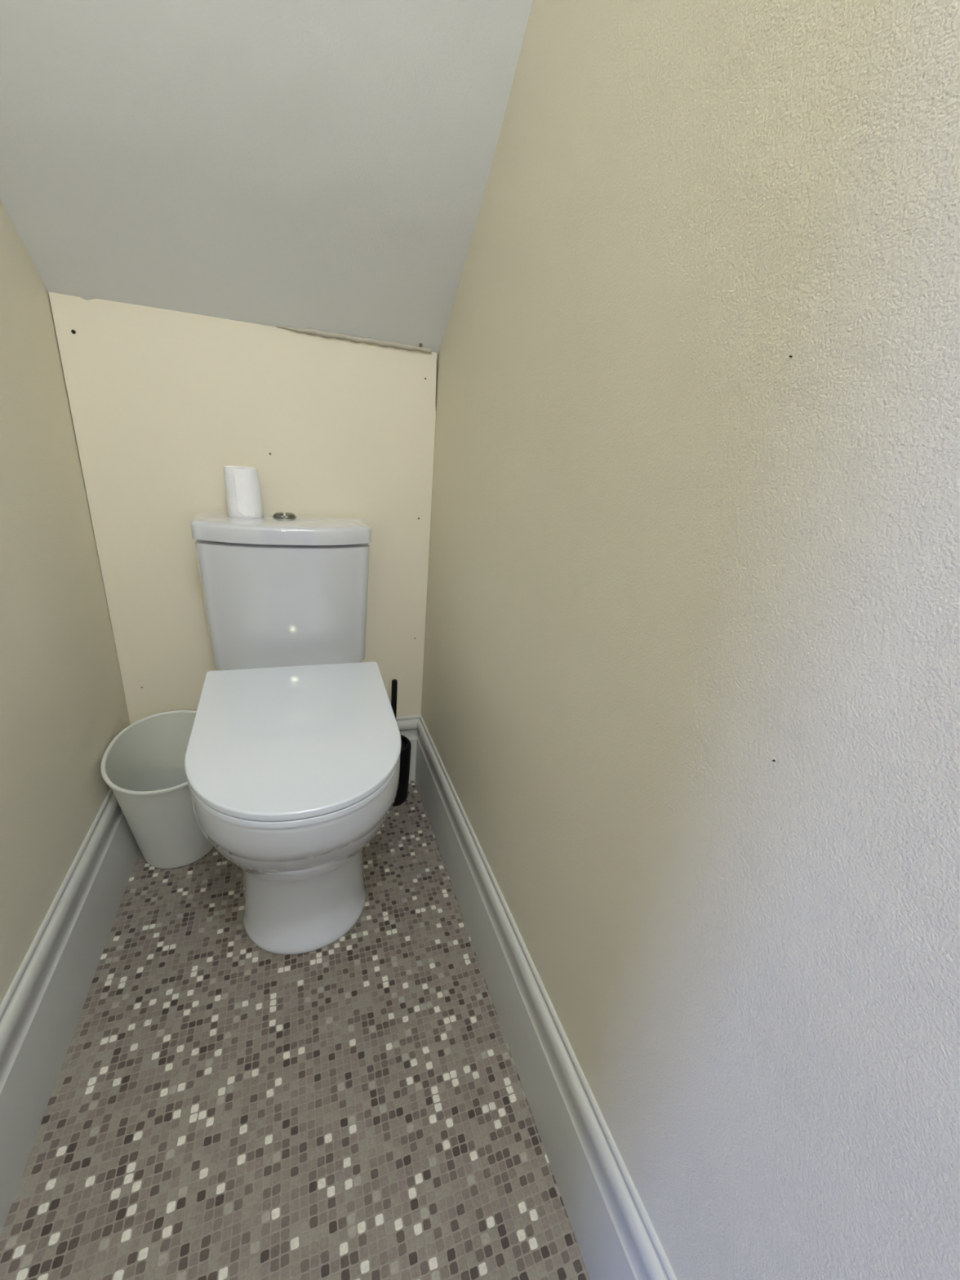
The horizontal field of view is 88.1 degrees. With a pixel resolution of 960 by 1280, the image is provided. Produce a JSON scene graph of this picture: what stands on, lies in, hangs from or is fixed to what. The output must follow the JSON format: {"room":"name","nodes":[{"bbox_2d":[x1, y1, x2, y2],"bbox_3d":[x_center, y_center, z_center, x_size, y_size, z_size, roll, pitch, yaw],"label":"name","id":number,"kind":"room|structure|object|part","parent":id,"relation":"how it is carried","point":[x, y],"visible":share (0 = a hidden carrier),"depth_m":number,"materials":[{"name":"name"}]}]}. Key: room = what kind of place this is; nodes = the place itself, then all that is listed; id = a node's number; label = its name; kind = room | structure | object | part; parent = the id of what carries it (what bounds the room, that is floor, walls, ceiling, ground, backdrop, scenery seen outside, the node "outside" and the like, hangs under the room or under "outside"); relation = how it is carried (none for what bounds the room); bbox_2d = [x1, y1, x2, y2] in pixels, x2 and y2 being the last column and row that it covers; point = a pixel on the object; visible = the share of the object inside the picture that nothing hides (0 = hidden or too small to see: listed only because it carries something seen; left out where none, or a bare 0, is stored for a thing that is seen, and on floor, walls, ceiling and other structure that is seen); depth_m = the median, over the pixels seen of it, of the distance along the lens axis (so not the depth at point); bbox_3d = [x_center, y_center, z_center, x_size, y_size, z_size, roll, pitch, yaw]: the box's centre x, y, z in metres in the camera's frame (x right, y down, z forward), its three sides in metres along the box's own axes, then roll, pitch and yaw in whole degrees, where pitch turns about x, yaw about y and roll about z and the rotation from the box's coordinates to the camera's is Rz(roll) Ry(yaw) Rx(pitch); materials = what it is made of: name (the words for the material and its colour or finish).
{"room":"bathroom","nodes":[
{"label":"bathroom","id":0,"kind":"room"},
{"bbox_2d":[0,199,130,1004],"bbox_3d":[-0.503,-0.454,0.092,0.100,2.500,1.765,-3,22,-20],"label":"wall","id":1,"kind":"structure","parent":0,"point":[63,703],"depth_m":0.76,"materials":[{"name":"beige paint"}]},
{"bbox_2d":[0,787,140,1235],"bbox_3d":[-0.528,0.632,0.467,0.013,0.208,1.635,-3,22,-20],"label":"baseboard","id":2,"kind":"structure","parent":1,"relation":"attached to","point":[41,1009],"depth_m":0.73,"materials":[{"name":"white paint"}]},
{"bbox_2d":[48,292,436,724],"bbox_3d":[-0.453,-0.093,1.139,0.672,1.084,0.018,-3,22,-20],"label":"wall","id":3,"kind":"structure","parent":0,"point":[161,400],"depth_m":1.01,"materials":[{"name":"beige paint"}]},
{"bbox_2d":[275,325,431,353],"bbox_3d":[-0.244,-0.601,0.991,0.302,0.012,0.014,-3,22,-20],"label":"gap","id":4,"kind":"structure","parent":3,"relation":"attached to","point":[308,331],"depth_m":0.99,"materials":[{"name":"beige paint"}]},
{"bbox_2d":[395,715,420,781],"bbox_3d":[-0.485,0.319,1.284,0.672,0.208,0.013,-3,22,-20],"label":"baseboard","id":5,"kind":"structure","parent":3,"relation":"attached to","point":[407,725],"depth_m":1.37,"materials":[{"name":"white paint"}]},
{"bbox_2d":[0,0,533,359],"bbox_3d":[0.170,-0.676,-0.665,0.872,1.625,3.370,-3,22,-20],"label":"ceiling","id":6,"kind":"structure","parent":0,"point":[318,165],"depth_m":0.69,"materials":[{"name":"white paint"}]},
{"bbox_2d":[0,780,590,1279],"bbox_3d":[0.013,1.008,-0.014,0.872,0.050,3.365,-3,22,-20],"label":"floor","id":7,"kind":"structure","parent":0,"point":[221,1105],"depth_m":0.71,"materials":[{"name":"tile"}]},
{"bbox_2d":[100,710,213,868],"bbox_3d":[-0.641,0.348,1.049,0.221,0.296,0.309,-3,22,-20],"label":"waste bin","id":8,"kind":"object","parent":7,"relation":"on","point":[143,765],"visible":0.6,"depth_m":1.03,"materials":[{"name":"plastic"}]},
{"bbox_2d":[184,511,401,954],"bbox_3d":[-0.345,0.180,0.927,0.338,0.747,0.608,-3,22,-20],"label":"toilet","id":9,"kind":"object","parent":7,"relation":"on","point":[293,753],"visible":1,"depth_m":0.90,"materials":[{"name":"white ceramic"}]},
{"bbox_2d":[223,466,263,518],"bbox_3d":[-0.464,-0.291,0.976,0.065,0.092,0.066,-3,22,-20],"label":"toilet roll","id":10,"kind":"object","parent":9,"relation":"on","point":[243,495],"visible":1,"depth_m":0.95,"materials":[{"name":"white paper"}]},
{"bbox_3d":[-0.390,-0.224,0.999,0.338,0.037,0.156,-3,22,-20],"label":"cistern lid","id":11,"kind":"part","parent":9,"relation":"part of","materials":[{"name":"white ceramic"}]},
{"bbox_3d":[-0.299,0.141,0.814,0.317,0.034,0.408,-3,22,-20],"label":"lid","id":12,"kind":"part","parent":9,"relation":"part of","materials":[{"name":"white plastic"}]},
{"bbox_3d":[-0.299,0.155,0.818,0.315,0.032,0.404,-3,22,-20],"label":"seat","id":13,"kind":"part","parent":9,"relation":"part of","materials":[{"name":"white plastic"}]},
{"bbox_3d":[-0.343,0.329,0.972,0.314,0.439,0.566,-3,22,-20],"label":"bowl","id":14,"kind":"part","parent":9,"relation":"part of","materials":[{"name":"white ceramic"}]},
{"bbox_2d":[392,734,411,806],"bbox_3d":[-0.234,0.347,1.323,0.095,0.172,0.095,-3,22,-20],"label":"brush holder","id":15,"kind":"object","parent":7,"relation":"on","point":[405,757],"visible":0.38,"depth_m":1.30,"materials":[{"name":"black plastic"}]},
{"bbox_2d":[391,679,405,749],"bbox_3d":[-0.226,0.258,1.288,0.069,0.340,0.069,-3,22,-20],"label":"toilet brush","id":16,"kind":"object","parent":15,"relation":"in","point":[394,682],"visible":0.26,"depth_m":1.24,"materials":[{"name":"black plastic"}]},
{"bbox_3d":[-0.222,0.217,1.273,0.014,0.252,0.014,-3,22,-20],"label":"handle","id":17,"kind":"part","parent":16,"relation":"part of","materials":[{"name":"black plastic"}]},
{"bbox_2d":[420,0,959,1279],"bbox_3d":[0.487,-0.193,-0.343,0.100,2.500,3.365,-3,22,-20],"label":"wall","id":18,"kind":"structure","parent":0,"point":[675,554],"depth_m":0.37,"materials":[{"name":"beige paint"}]},
{"bbox_2d":[414,715,677,1279],"bbox_3d":[0.356,0.898,-0.005,0.013,0.208,3.235,-3,22,-20],"label":"baseboard","id":19,"kind":"structure","parent":18,"relation":"attached to","point":[616,1237],"depth_m":0.68,"materials":[{"name":"white paint"}]}
]}

